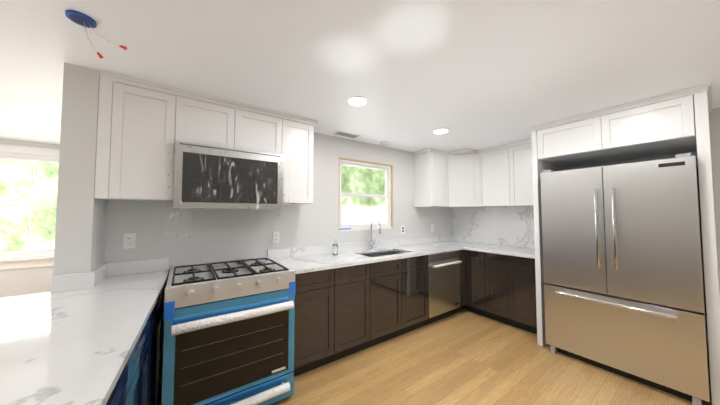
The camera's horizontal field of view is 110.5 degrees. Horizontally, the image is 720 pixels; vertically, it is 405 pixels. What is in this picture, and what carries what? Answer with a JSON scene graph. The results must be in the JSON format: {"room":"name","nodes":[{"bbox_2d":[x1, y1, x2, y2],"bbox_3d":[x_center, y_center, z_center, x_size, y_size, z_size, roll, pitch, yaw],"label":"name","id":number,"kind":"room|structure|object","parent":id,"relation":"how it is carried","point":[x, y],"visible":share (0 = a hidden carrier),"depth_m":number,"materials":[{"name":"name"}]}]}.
{"room":"kitchen","nodes":[
{"label":"kitchen","id":0,"kind":"room"},
{"bbox_2d":[0,139,59,297],"bbox_3d":[-5.760,0.317,2.267,5.520,2.300,0.154,2,-3,-35],"label":"wall","id":1,"kind":"structure","parent":0,"point":[23,281],"depth_m":3.20,"materials":[{"name":"white paint"}]},
{"bbox_2d":[0,144,59,269],"bbox_3d":[-4.207,0.062,3.343,1.196,1.560,0.212,2,-3,-35],"label":"dining room window","id":2,"kind":"structure","parent":1,"relation":"in","point":[35,258],"depth_m":3.24,"materials":[{"name":"white wood"}]},
{"bbox_2d":[53,63,106,274],"bbox_3d":[-2.583,0.335,2.690,0.154,2.300,2.828,2,-3,-35],"label":"wall","id":3,"kind":"structure","parent":0,"point":[80,229],"depth_m":1.56,"materials":[{"name":"white paint"}]},
{"bbox_2d":[104,132,452,382],"bbox_3d":[-0.119,0.357,3.211,4.468,2.300,0.154,2,-3,-35],"label":"wall","id":4,"kind":"structure","parent":0,"point":[217,235],"depth_m":2.55,"materials":[{"name":"white paint"}]},
{"bbox_2d":[123,233,135,248],"bbox_3d":[-1.784,0.297,1.932,0.069,0.116,0.008,2,-3,-35],"label":"electrical outlet","id":5,"kind":"object","parent":4,"relation":"attached to","point":[129,239],"visible":1,"depth_m":1.93,"materials":[{"name":"white plastic"}]},
{"bbox_2d":[94,70,177,201],"bbox_3d":[-1.633,-0.433,1.868,0.404,0.833,0.336,2,-3,-35],"label":"upper cabinet","id":6,"kind":"object","parent":4,"relation":"attached to","point":[142,125],"depth_m":1.73,"materials":[{"name":"white wood"}]},
{"bbox_2d":[178,88,245,148],"bbox_3d":[-1.284,-0.637,2.125,0.452,0.403,0.336,2,-3,-35],"label":"upper cabinet","id":7,"kind":"object","parent":4,"relation":"attached to","point":[202,119],"depth_m":1.99,"materials":[{"name":"white wood"}]},
{"bbox_2d":[165,140,288,235],"bbox_3d":[-1.114,-0.082,2.157,0.876,0.698,0.426,2,-3,-35],"label":"microwave","id":8,"kind":"object","parent":7,"relation":"attached to","point":[211,177],"visible":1,"depth_m":1.97,"materials":[{"name":"silver metal"}]},
{"bbox_2d":[242,104,285,154],"bbox_3d":[-1.004,-0.629,2.323,0.452,0.403,0.336,2,-3,-35],"label":"upper cabinet","id":9,"kind":"object","parent":4,"relation":"attached to","point":[265,128],"depth_m":2.23,"materials":[{"name":"white wood"}]},
{"bbox_2d":[272,232,279,242],"bbox_3d":[-0.867,0.360,2.580,0.070,0.116,0.008,2,-3,-35],"label":"electrical outlet","id":10,"kind":"object","parent":4,"relation":"attached to","point":[276,236],"visible":1,"depth_m":2.58,"materials":[{"name":"white plastic"}]},
{"bbox_2d":[282,114,317,203],"bbox_3d":[-0.690,-0.404,2.536,0.319,0.833,0.336,2,-3,-35],"label":"upper cabinet","id":11,"kind":"object","parent":4,"relation":"attached to","point":[299,130],"depth_m":2.41,"materials":[{"name":"white wood"}]},
{"bbox_2d":[339,157,392,230],"bbox_3d":[0.061,-0.092,3.360,0.898,0.910,0.152,2,-3,-35],"label":"kitchen window","id":12,"kind":"structure","parent":4,"relation":"in","point":[388,182],"depth_m":3.36,"materials":[{"name":"white wood"}]},
{"bbox_2d":[401,226,404,233],"bbox_3d":[0.625,0.395,3.636,0.069,0.116,0.008,2,-3,-35],"label":"electrical outlet","id":13,"kind":"object","parent":4,"relation":"attached to","point":[402,229],"visible":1,"depth_m":3.63,"materials":[{"name":"white plastic"}]},
{"bbox_2d":[413,148,448,206],"bbox_3d":[1.114,-0.351,3.790,0.437,0.833,0.375,2,-3,-35],"label":"upper cabinet","id":14,"kind":"object","parent":4,"relation":"attached to","point":[431,165],"depth_m":3.67,"materials":[{"name":"white wood"}]},
{"bbox_2d":[0,0,719,151],"bbox_3d":[-0.926,-0.907,1.154,12.062,0.050,10.036,2,-3,-35],"label":"ceiling","id":15,"kind":"structure","parent":0,"point":[477,74],"depth_m":1.49,"materials":[{"name":"white paint"}]},
{"bbox_2d":[65,10,126,58],"bbox_3d":[-1.275,-0.801,1.223,0.227,0.152,0.113,1,-3,-29],"label":"wire","id":16,"kind":"object","parent":15,"relation":"hanging from","point":[81,19],"visible":0.94,"depth_m":1.15,"materials":[{"name":"blue"}]},
{"bbox_2d":[333,131,359,137],"bbox_3d":[-0.155,-0.799,2.951,0.309,0.009,0.116,2,-3,-35],"label":"ceiling vent","id":17,"kind":"object","parent":15,"relation":"in","point":[345,134],"visible":1,"depth_m":2.93,"materials":[{"name":"white metal"}]},
{"bbox_2d":[347,97,367,105],"bbox_3d":[-0.020,-0.838,2.078,0.180,0.004,0.179,2,-3,-35],"label":"recessed light","id":18,"kind":"object","parent":15,"relation":"in","point":[357,101],"visible":1,"depth_m":2.07,"materials":[{"name":"white plastic"}]},
{"bbox_2d":[380,141,388,145],"bbox_3d":[0.325,-0.775,3.291,0.116,0.028,0.116,2,-3,-35],"label":"smoke detector","id":19,"kind":"object","parent":15,"relation":"attached to","point":[385,143],"visible":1,"depth_m":3.26,"materials":[{"name":"white plastic"}]},
{"bbox_2d":[433,129,448,133],"bbox_3d":[0.919,-0.806,2.837,0.179,0.004,0.179,2,-3,-35],"label":"recessed light","id":20,"kind":"object","parent":15,"relation":"in","point":[440,131],"visible":1,"depth_m":2.83,"materials":[{"name":"white plastic"}]},
{"bbox_2d":[157,309,711,404],"bbox_3d":[-0.926,1.441,1.054,12.062,0.050,10.036,2,-3,-35],"label":"floor","id":21,"kind":"structure","parent":0,"point":[464,357],"depth_m":2.10,"materials":[{"name":"brown wood"}]},
{"bbox_2d":[106,390,137,404],"bbox_3d":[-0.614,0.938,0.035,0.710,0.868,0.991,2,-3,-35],"label":"base cabinet","id":22,"kind":"object","parent":21,"relation":"on","point":[127,399],"depth_m":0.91,"materials":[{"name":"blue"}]},
{"bbox_2d":[107,330,153,404],"bbox_3d":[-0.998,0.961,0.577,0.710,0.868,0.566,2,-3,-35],"label":"base cabinet","id":23,"kind":"object","parent":21,"relation":"on","point":[138,382],"depth_m":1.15,"materials":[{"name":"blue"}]},
{"bbox_2d":[143,298,161,404],"bbox_3d":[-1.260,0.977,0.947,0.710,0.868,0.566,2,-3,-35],"label":"base cabinet","id":24,"kind":"object","parent":21,"relation":"on","point":[154,322],"depth_m":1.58,"materials":[{"name":"black"}]},
{"bbox_2d":[158,290,162,399],"bbox_3d":[-1.525,0.992,1.319,0.710,0.868,0.574,2,-3,-35],"label":"base cabinet","id":25,"kind":"object","parent":21,"relation":"on","point":[161,295],"depth_m":1.69,"materials":[{"name":"black"}]},
{"bbox_2d":[0,258,169,404],"bbox_3d":[-1.238,0.463,0.649,1.091,0.130,2.719,2,-3,-35],"label":"countertop","id":26,"kind":"structure","parent":25,"relation":"on","point":[69,339],"depth_m":0.98,"materials":[{"name":"stone"}]},
{"bbox_2d":[161,257,295,404],"bbox_3d":[-0.999,0.981,1.912,0.778,0.942,0.845,2,-3,-35],"label":"range","id":27,"kind":"object","parent":21,"relation":"on","point":[229,332],"visible":1,"depth_m":1.63,"materials":[{"name":"silver metal"}]},
{"bbox_2d":[294,268,341,376],"bbox_3d":[-0.561,1.038,2.394,0.489,0.868,0.616,2,-3,-35],"label":"base cabinet","id":28,"kind":"object","parent":21,"relation":"on","point":[318,294],"depth_m":2.17,"materials":[{"name":"black wood"}]},
{"bbox_2d":[342,262,377,357],"bbox_3d":[-0.242,1.048,2.620,0.517,0.868,0.616,2,-3,-35],"label":"base cabinet","id":29,"kind":"object","parent":21,"relation":"on","point":[342,312],"depth_m":2.43,"materials":[{"name":"black wood"}]},
{"bbox_2d":[267,208,463,273],"bbox_3d":[0.529,0.436,3.173,3.138,0.787,0.649,2,-3,-35],"label":"countertop","id":30,"kind":"structure","parent":29,"relation":"on","point":[306,259],"depth_m":2.98,"materials":[{"name":"stone"}]},
{"bbox_2d":[333,238,337,254],"bbox_3d":[-0.276,0.494,2.816,0.058,0.191,0.068,2,-3,-35],"label":"soap bottle","id":31,"kind":"object","parent":30,"relation":"on","point":[335,247],"visible":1,"depth_m":2.80,"materials":[{"name":"white"}]},
{"bbox_2d":[369,218,380,249],"bbox_3d":[0.211,0.398,3.161,0.108,0.412,0.220,2,-3,-35],"label":"faucet","id":32,"kind":"object","parent":30,"relation":"on","point":[379,230],"visible":1,"depth_m":3.19,"materials":[{"name":"silver metal"}]},
{"bbox_2d":[425,250,461,325],"bbox_3d":[0.934,1.083,3.400,0.636,0.865,0.667,2,-3,-35],"label":"dishwasher","id":33,"kind":"object","parent":21,"relation":"on","point":[444,283],"visible":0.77,"depth_m":3.17,"materials":[{"name":"silver metal"}]},
{"bbox_2d":[462,262,465,309],"bbox_3d":[1.557,1.100,3.859,0.634,0.868,0.673,2,-3,-35],"label":"base cabinet","id":34,"kind":"object","parent":21,"relation":"on","point":[463,307],"depth_m":3.48,"materials":[{"name":"black wood"}]},
{"bbox_2d":[464,206,534,258],"bbox_3d":[1.964,0.343,3.265,0.694,0.593,0.864,2,-3,-35],"label":"countertop","id":35,"kind":"structure","parent":34,"relation":"on","point":[496,230],"depth_m":3.61,"materials":[{"name":"stone"}]},
{"bbox_2d":[465,250,477,313],"bbox_3d":[1.814,1.085,3.497,0.634,0.868,0.322,2,-3,-35],"label":"base cabinet","id":36,"kind":"object","parent":21,"relation":"on","point":[471,257],"depth_m":3.39,"materials":[{"name":"black wood"}]},
{"bbox_2d":[478,251,536,333],"bbox_3d":[2.040,1.072,3.178,0.634,0.868,0.684,2,-3,-35],"label":"base cabinet","id":37,"kind":"object","parent":21,"relation":"on","point":[500,288],"depth_m":3.00,"materials":[{"name":"black wood"}]},
{"bbox_2d":[540,153,709,404],"bbox_3d":[2.436,0.568,2.356,0.908,1.805,0.949,2,-3,-35],"label":"fridge","id":38,"kind":"object","parent":21,"relation":"on","point":[624,281],"visible":0.96,"depth_m":2.03,"materials":[{"name":"silver metal"}]},
{"bbox_2d":[530,82,719,404],"bbox_3d":[2.494,0.324,2.415,0.811,2.298,1.134,2,-3,-35],"label":"enclosure","id":39,"kind":"object","parent":21,"relation":"on","point":[675,122],"visible":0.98,"depth_m":2.08,"materials":[{"name":"white wood"}]},
{"bbox_2d":[461,108,719,296],"bbox_3d":[3.476,0.300,1.869,0.154,2.300,6.195,2,-3,-35],"label":"wall","id":40,"kind":"structure","parent":0,"point":[714,122],"depth_m":2.22,"materials":[{"name":"white paint"}]},
{"bbox_2d":[449,148,480,206],"bbox_3d":[1.565,-0.346,3.910,0.633,0.833,0.700,2,-3,-35],"label":"upper cabinet","id":41,"kind":"object","parent":40,"relation":"attached to","point":[464,164],"depth_m":3.71,"materials":[{"name":"white wood"}]},
{"bbox_2d":[481,143,516,206],"bbox_3d":[1.977,-0.360,3.573,0.351,0.833,0.533,2,-3,-35],"label":"upper cabinet","id":42,"kind":"object","parent":40,"relation":"attached to","point":[499,176],"depth_m":3.45,"materials":[{"name":"white wood"}]},
{"bbox_2d":[513,139,532,205],"bbox_3d":[2.225,-0.374,3.254,0.316,0.833,0.493,2,-3,-35],"label":"upper cabinet","id":43,"kind":"object","parent":40,"relation":"attached to","point":[522,150],"depth_m":3.19,"materials":[{"name":"white wood"}]},
{"label":"outside","id":44,"kind":"structure","parent":0,"visible":0},
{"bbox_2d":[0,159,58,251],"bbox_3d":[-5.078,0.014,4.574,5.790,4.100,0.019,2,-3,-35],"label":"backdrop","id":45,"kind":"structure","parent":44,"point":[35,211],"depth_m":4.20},
{"bbox_2d":[341,165,384,223],"bbox_3d":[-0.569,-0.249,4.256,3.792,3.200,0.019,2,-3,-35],"label":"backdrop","id":46,"kind":"structure","parent":44,"point":[355,173],"depth_m":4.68,"materials":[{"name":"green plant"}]}
]}

